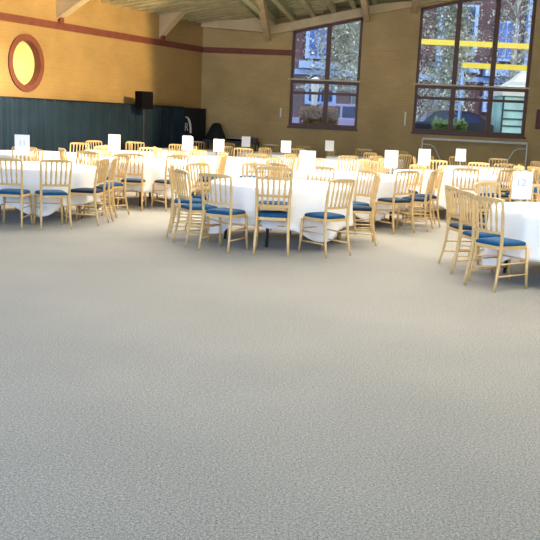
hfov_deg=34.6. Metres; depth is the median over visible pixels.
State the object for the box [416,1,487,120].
birch tree
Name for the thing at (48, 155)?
tablecloth
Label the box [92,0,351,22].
ceiling
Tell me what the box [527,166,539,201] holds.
banquet chair
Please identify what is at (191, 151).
banquet chair
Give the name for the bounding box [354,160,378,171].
banquet chair
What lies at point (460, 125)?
hedge
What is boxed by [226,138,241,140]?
mixer
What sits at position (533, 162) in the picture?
banquet chair
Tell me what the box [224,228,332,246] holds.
round table
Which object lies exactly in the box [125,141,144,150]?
banquet chair
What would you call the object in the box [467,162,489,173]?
banquet chair
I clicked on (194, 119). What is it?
banner
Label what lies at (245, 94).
wall
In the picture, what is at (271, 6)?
ceiling
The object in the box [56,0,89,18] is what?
beam
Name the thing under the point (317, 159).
banquet chair
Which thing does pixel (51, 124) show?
wall paneling
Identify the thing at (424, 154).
table card
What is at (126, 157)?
banquet chair
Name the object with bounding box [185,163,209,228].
banquet chair
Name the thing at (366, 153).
banquet chair
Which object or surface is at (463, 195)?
banquet chair
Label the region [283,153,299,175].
banquet chair
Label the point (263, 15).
beam
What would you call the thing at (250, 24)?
beam
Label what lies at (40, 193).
banquet chair
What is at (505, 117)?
marquee tent
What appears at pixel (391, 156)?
table card
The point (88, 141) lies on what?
banquet chair
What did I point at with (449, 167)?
tablecloth
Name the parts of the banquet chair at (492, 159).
crest rail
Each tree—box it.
[292,0,532,119]
[296,19,432,103]
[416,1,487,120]
[472,0,532,98]
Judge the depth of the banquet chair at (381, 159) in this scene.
16.79 m
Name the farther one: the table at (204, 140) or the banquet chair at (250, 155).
the table at (204, 140)
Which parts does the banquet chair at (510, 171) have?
leg, crest rail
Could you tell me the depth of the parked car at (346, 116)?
33.12 m
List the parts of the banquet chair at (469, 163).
crest rail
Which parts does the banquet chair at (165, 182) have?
leg, leg, seat frame, crest rail, leg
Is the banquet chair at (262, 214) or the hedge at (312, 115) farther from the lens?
the hedge at (312, 115)
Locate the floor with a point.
(153, 386)
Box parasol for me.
[311,77,318,105]
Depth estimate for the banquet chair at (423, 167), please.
14.67 m
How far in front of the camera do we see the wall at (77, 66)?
20.22 m
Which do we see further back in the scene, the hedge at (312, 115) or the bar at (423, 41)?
the bar at (423, 41)
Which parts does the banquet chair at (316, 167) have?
crest rail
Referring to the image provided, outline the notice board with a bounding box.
[535,109,539,128]
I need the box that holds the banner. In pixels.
[183,108,205,148]
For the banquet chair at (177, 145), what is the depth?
19.42 m
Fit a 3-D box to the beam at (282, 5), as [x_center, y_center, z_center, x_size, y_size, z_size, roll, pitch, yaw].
[2.963,-6.307,16.808,7.530,2.044,12.000,4,10,8]
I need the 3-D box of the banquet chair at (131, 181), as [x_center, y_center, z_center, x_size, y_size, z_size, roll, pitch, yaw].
[-2.285,-1.480,14.412,0.435,0.931,0.527,3,10,0]
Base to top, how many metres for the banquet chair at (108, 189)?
0.931 m
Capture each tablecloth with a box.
[0,150,89,164]
[0,161,101,216]
[83,150,172,161]
[92,157,200,198]
[151,148,228,158]
[182,156,272,185]
[205,178,353,241]
[238,151,298,162]
[277,157,361,172]
[293,170,408,220]
[326,156,404,173]
[393,169,498,213]
[437,165,526,201]
[480,202,539,267]
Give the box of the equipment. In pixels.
[204,123,225,139]
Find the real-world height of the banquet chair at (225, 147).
0.931 m
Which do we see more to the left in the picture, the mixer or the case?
the mixer
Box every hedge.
[299,103,338,124]
[431,116,467,130]
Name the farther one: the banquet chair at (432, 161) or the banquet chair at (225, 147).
the banquet chair at (225, 147)
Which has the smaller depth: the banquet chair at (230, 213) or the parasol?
the banquet chair at (230, 213)
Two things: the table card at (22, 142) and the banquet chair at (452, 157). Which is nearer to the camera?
the table card at (22, 142)
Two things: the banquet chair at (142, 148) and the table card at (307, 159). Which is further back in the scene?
the banquet chair at (142, 148)
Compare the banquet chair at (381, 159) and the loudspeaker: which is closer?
the banquet chair at (381, 159)
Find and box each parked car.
[292,103,354,125]
[415,110,493,131]
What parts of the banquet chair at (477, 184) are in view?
leg, crest rail, leg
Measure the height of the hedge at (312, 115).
1.371 m
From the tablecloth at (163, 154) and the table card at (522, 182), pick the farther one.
the tablecloth at (163, 154)
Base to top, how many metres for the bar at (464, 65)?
2.990 m
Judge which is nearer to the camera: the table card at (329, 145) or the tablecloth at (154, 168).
the tablecloth at (154, 168)
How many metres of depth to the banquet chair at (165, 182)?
14.30 m
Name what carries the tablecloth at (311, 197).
on the round table at (267, 229)
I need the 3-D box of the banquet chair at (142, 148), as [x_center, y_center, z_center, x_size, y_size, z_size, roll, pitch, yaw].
[-2.344,-1.893,16.756,0.435,0.931,0.527,2,10,-3]
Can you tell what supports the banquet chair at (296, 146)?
on the floor
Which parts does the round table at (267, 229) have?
leg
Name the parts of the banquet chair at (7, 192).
leg, rail, crest rail, seat frame, leg, leg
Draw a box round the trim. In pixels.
[0,12,291,55]
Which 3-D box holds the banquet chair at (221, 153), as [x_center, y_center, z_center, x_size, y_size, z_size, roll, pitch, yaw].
[-1.087,-1.706,16.016,0.527,0.931,0.435,-2,11,-23]
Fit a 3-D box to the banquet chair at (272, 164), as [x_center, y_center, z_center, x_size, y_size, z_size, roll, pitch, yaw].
[0.291,-1.172,13.325,0.527,0.931,0.435,-6,13,-39]
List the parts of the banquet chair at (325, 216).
leg, seat frame, leg, rail, crest rail, leg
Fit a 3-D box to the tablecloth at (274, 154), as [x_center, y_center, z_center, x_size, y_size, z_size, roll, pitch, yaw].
[0.133,-2.513,21.184,2.035,0.666,2.051,-3,11,-28]
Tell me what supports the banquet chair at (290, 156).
on the floor
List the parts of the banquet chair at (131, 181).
leg, crest rail, seat frame, leg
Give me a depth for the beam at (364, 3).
21.77 m
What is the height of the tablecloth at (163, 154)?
0.665 m
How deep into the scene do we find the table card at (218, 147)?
17.39 m
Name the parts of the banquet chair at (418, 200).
leg, seat frame, leg, leg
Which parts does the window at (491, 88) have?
sill, blind rail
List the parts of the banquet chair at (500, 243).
leg, rail, crest rail, leg, seat frame, leg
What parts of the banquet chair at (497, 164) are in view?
crest rail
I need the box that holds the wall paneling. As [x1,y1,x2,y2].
[0,96,183,152]
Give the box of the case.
[250,137,257,141]
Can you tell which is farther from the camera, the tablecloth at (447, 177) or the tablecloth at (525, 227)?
the tablecloth at (447, 177)
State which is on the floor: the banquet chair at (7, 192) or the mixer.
the banquet chair at (7, 192)
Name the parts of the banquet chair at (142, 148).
crest rail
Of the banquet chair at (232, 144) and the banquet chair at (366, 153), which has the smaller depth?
the banquet chair at (366, 153)
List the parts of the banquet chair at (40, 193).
leg, leg, seat frame, rail, crest rail, leg, leg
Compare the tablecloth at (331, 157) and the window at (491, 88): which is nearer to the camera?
the tablecloth at (331, 157)
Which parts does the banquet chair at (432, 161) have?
crest rail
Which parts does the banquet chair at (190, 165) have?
leg, crest rail, rail, leg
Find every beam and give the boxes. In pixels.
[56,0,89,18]
[159,10,187,36]
[201,17,262,32]
[242,0,376,25]
[256,0,270,41]
[270,0,445,34]
[360,0,417,22]
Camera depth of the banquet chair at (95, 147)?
16.55 m
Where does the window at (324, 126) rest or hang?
in the wall at (245, 94)
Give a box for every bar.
[421,39,528,48]
[457,62,526,119]
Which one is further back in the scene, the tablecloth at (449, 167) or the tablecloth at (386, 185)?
the tablecloth at (449, 167)
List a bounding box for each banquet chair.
[0,158,32,228]
[11,146,36,161]
[16,149,43,208]
[33,160,72,229]
[58,148,92,202]
[59,151,98,209]
[65,159,109,225]
[69,142,88,152]
[78,151,114,201]
[79,157,117,220]
[86,140,101,149]
[87,154,129,215]
[94,146,114,157]
[102,145,110,156]
[117,153,146,210]
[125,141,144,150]
[136,147,160,196]
[151,155,188,211]
[166,165,206,238]
[168,144,183,159]
[172,169,221,246]
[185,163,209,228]
[189,150,206,192]
[193,141,204,148]
[194,154,227,194]
[196,152,227,193]
[197,173,247,253]
[216,146,232,156]
[224,143,234,156]
[233,148,252,157]
[239,154,267,177]
[242,163,271,229]
[252,176,292,256]
[253,166,292,242]
[258,148,271,158]
[262,144,278,151]
[266,154,295,177]
[267,158,282,176]
[270,163,289,177]
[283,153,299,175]
[289,148,304,156]
[292,166,334,230]
[295,146,310,152]
[298,179,354,257]
[315,158,324,170]
[326,148,335,155]
[337,155,357,171]
[337,174,381,245]
[346,170,378,239]
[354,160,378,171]
[355,149,371,155]
[362,159,369,170]
[363,152,376,168]
[369,156,381,172]
[374,171,418,233]
[379,158,409,207]
[384,164,425,219]
[386,154,411,174]
[395,170,437,231]
[398,151,407,168]
[405,168,444,226]
[422,160,447,208]
[425,156,433,169]
[438,185,484,267]
[445,168,479,223]
[449,156,466,164]
[450,190,510,280]
[462,195,528,292]
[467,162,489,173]
[468,182,521,260]
[478,169,516,214]
[487,166,524,211]
[489,158,507,167]
[493,163,514,188]
[503,168,535,201]
[526,184,539,201]
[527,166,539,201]
[530,161,539,182]
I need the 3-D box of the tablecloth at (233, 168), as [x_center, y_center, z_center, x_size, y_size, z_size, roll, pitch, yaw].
[-0.859,-1.921,17.543,1.973,0.666,1.998,7,11,22]
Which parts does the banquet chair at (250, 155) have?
crest rail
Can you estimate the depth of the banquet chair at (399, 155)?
19.52 m
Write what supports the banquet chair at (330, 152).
on the floor
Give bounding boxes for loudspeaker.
[135,91,152,150]
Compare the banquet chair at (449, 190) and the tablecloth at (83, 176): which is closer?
the banquet chair at (449, 190)
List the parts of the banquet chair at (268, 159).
crest rail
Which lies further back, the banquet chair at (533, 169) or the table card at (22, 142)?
the banquet chair at (533, 169)
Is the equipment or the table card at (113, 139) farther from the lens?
the equipment
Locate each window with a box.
[8,34,43,91]
[287,17,362,130]
[411,0,536,138]
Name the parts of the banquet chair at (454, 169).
leg, crest rail, leg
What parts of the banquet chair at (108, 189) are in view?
leg, leg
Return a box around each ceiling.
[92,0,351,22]
[238,0,478,19]
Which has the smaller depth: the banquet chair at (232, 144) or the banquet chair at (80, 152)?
the banquet chair at (80, 152)
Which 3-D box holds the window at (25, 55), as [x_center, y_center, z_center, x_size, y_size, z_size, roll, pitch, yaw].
[-5.188,-4.317,18.091,0.335,1.170,1.018,8,11,27]
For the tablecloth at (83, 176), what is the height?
0.665 m
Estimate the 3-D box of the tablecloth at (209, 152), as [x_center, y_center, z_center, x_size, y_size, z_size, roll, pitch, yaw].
[-1.938,-2.548,20.840,2.035,0.665,2.051,2,10,-6]
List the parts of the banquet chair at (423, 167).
crest rail, leg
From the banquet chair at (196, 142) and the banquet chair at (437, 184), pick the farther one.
the banquet chair at (196, 142)
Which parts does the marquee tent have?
panel, post, panel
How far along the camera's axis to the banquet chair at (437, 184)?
13.83 m
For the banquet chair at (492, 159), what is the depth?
19.67 m
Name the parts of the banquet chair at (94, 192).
leg, seat frame, leg, crest rail, leg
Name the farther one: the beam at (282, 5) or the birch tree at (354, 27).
the birch tree at (354, 27)
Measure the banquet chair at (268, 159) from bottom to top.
0.931 m
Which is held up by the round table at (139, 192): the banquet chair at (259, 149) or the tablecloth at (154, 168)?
the tablecloth at (154, 168)
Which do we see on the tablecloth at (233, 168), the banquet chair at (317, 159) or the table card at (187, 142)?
the table card at (187, 142)
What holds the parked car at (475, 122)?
on the car park
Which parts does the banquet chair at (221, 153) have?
leg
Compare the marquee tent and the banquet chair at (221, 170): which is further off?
the marquee tent
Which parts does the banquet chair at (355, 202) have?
leg, rail, crest rail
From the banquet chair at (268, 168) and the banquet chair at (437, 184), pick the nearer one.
the banquet chair at (268, 168)
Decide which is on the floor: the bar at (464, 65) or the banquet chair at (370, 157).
the banquet chair at (370, 157)
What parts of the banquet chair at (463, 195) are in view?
leg, seat frame, crest rail, rail, leg, leg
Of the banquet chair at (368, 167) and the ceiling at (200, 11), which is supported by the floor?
the banquet chair at (368, 167)
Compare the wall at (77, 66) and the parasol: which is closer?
the wall at (77, 66)
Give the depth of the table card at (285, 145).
18.57 m
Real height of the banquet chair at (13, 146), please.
0.931 m
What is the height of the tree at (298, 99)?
13.200 m
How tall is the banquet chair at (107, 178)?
0.931 m
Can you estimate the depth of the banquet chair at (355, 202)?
12.18 m
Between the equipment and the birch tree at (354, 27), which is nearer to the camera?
the equipment
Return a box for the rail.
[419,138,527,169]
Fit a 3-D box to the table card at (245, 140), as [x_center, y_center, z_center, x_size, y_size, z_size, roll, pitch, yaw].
[-0.582,-3.034,20.946,0.193,0.376,0.090,7,11,24]
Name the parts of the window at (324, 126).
sill, blind rail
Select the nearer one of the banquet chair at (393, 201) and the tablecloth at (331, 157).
the banquet chair at (393, 201)
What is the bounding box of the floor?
[0,189,539,539]
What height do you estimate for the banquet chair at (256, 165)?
0.931 m
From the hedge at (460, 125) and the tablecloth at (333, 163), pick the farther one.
the hedge at (460, 125)
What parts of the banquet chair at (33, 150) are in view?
crest rail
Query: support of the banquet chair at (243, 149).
on the floor
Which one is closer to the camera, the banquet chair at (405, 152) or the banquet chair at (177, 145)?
the banquet chair at (177, 145)
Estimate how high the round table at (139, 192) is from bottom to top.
0.746 m
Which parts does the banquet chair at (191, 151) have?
crest rail, leg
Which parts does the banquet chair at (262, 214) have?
leg, leg, seat frame, rail, crest rail, leg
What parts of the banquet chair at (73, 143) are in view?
crest rail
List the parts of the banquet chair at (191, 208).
leg, crest rail, leg, seat frame, leg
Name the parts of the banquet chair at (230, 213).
leg, crest rail, rail, leg, seat frame, leg, leg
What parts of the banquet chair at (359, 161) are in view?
crest rail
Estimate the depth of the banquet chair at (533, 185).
10.90 m
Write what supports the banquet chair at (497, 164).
on the floor
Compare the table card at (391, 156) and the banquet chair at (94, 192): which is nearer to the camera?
the banquet chair at (94, 192)
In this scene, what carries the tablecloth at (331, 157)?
on the round table
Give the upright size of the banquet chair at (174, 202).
0.931 m
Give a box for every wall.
[0,0,202,108]
[201,0,539,181]
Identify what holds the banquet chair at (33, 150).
on the floor
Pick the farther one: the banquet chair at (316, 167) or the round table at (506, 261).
the banquet chair at (316, 167)
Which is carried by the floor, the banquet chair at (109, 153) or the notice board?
the banquet chair at (109, 153)
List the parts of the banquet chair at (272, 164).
crest rail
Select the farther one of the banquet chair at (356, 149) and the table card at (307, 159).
the banquet chair at (356, 149)
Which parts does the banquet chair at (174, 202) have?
leg, leg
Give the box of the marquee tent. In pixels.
[491,71,526,132]
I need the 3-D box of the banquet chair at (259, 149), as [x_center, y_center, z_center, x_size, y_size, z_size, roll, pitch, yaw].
[0.036,-2.268,19.519,0.527,0.931,0.435,11,13,40]
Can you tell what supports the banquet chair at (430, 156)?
on the floor
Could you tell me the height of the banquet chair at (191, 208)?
0.931 m
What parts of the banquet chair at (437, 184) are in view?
leg, leg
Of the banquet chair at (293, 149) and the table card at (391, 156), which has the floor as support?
the banquet chair at (293, 149)
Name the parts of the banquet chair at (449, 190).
leg, crest rail, leg, seat frame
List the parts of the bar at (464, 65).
post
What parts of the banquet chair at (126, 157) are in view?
crest rail, leg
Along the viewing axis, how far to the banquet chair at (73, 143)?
17.71 m
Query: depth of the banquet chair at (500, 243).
8.66 m
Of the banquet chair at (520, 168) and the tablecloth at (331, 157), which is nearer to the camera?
the banquet chair at (520, 168)
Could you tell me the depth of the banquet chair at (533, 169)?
15.28 m
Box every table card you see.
[15,134,29,165]
[108,134,119,150]
[182,136,192,154]
[213,139,223,155]
[241,136,250,151]
[281,141,290,158]
[299,150,315,184]
[325,140,333,156]
[384,150,397,177]
[418,149,430,173]
[455,149,465,167]
[511,171,533,213]
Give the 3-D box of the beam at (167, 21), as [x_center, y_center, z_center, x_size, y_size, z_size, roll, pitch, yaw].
[-1.262,-7.533,20.970,3.200,3.710,0.220,8,11,27]
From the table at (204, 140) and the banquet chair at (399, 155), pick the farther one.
the table at (204, 140)
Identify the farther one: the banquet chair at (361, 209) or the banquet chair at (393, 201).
the banquet chair at (393, 201)
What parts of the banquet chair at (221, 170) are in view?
leg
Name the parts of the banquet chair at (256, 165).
crest rail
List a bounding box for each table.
[106,192,150,205]
[202,139,260,150]
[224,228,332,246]
[502,260,507,272]
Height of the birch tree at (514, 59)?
9.675 m
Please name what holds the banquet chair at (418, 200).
on the floor
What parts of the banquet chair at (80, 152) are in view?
crest rail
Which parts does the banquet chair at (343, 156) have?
crest rail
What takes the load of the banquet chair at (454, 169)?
on the floor
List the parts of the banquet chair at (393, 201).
leg, seat frame, leg, rail, crest rail, leg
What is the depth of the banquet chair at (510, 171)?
14.58 m
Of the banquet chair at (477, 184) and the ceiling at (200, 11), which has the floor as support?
the banquet chair at (477, 184)
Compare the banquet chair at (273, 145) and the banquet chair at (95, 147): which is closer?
the banquet chair at (95, 147)
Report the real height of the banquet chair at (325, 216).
0.931 m
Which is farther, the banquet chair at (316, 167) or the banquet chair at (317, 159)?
the banquet chair at (317, 159)
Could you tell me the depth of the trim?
20.89 m
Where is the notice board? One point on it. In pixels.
(537, 125)
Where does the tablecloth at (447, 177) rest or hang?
on the round table
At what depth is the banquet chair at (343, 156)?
17.32 m
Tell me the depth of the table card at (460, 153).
18.03 m
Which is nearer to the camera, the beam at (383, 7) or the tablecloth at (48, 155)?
the tablecloth at (48, 155)
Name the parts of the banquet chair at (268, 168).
leg, seat frame, rail, crest rail, leg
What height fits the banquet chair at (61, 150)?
0.931 m

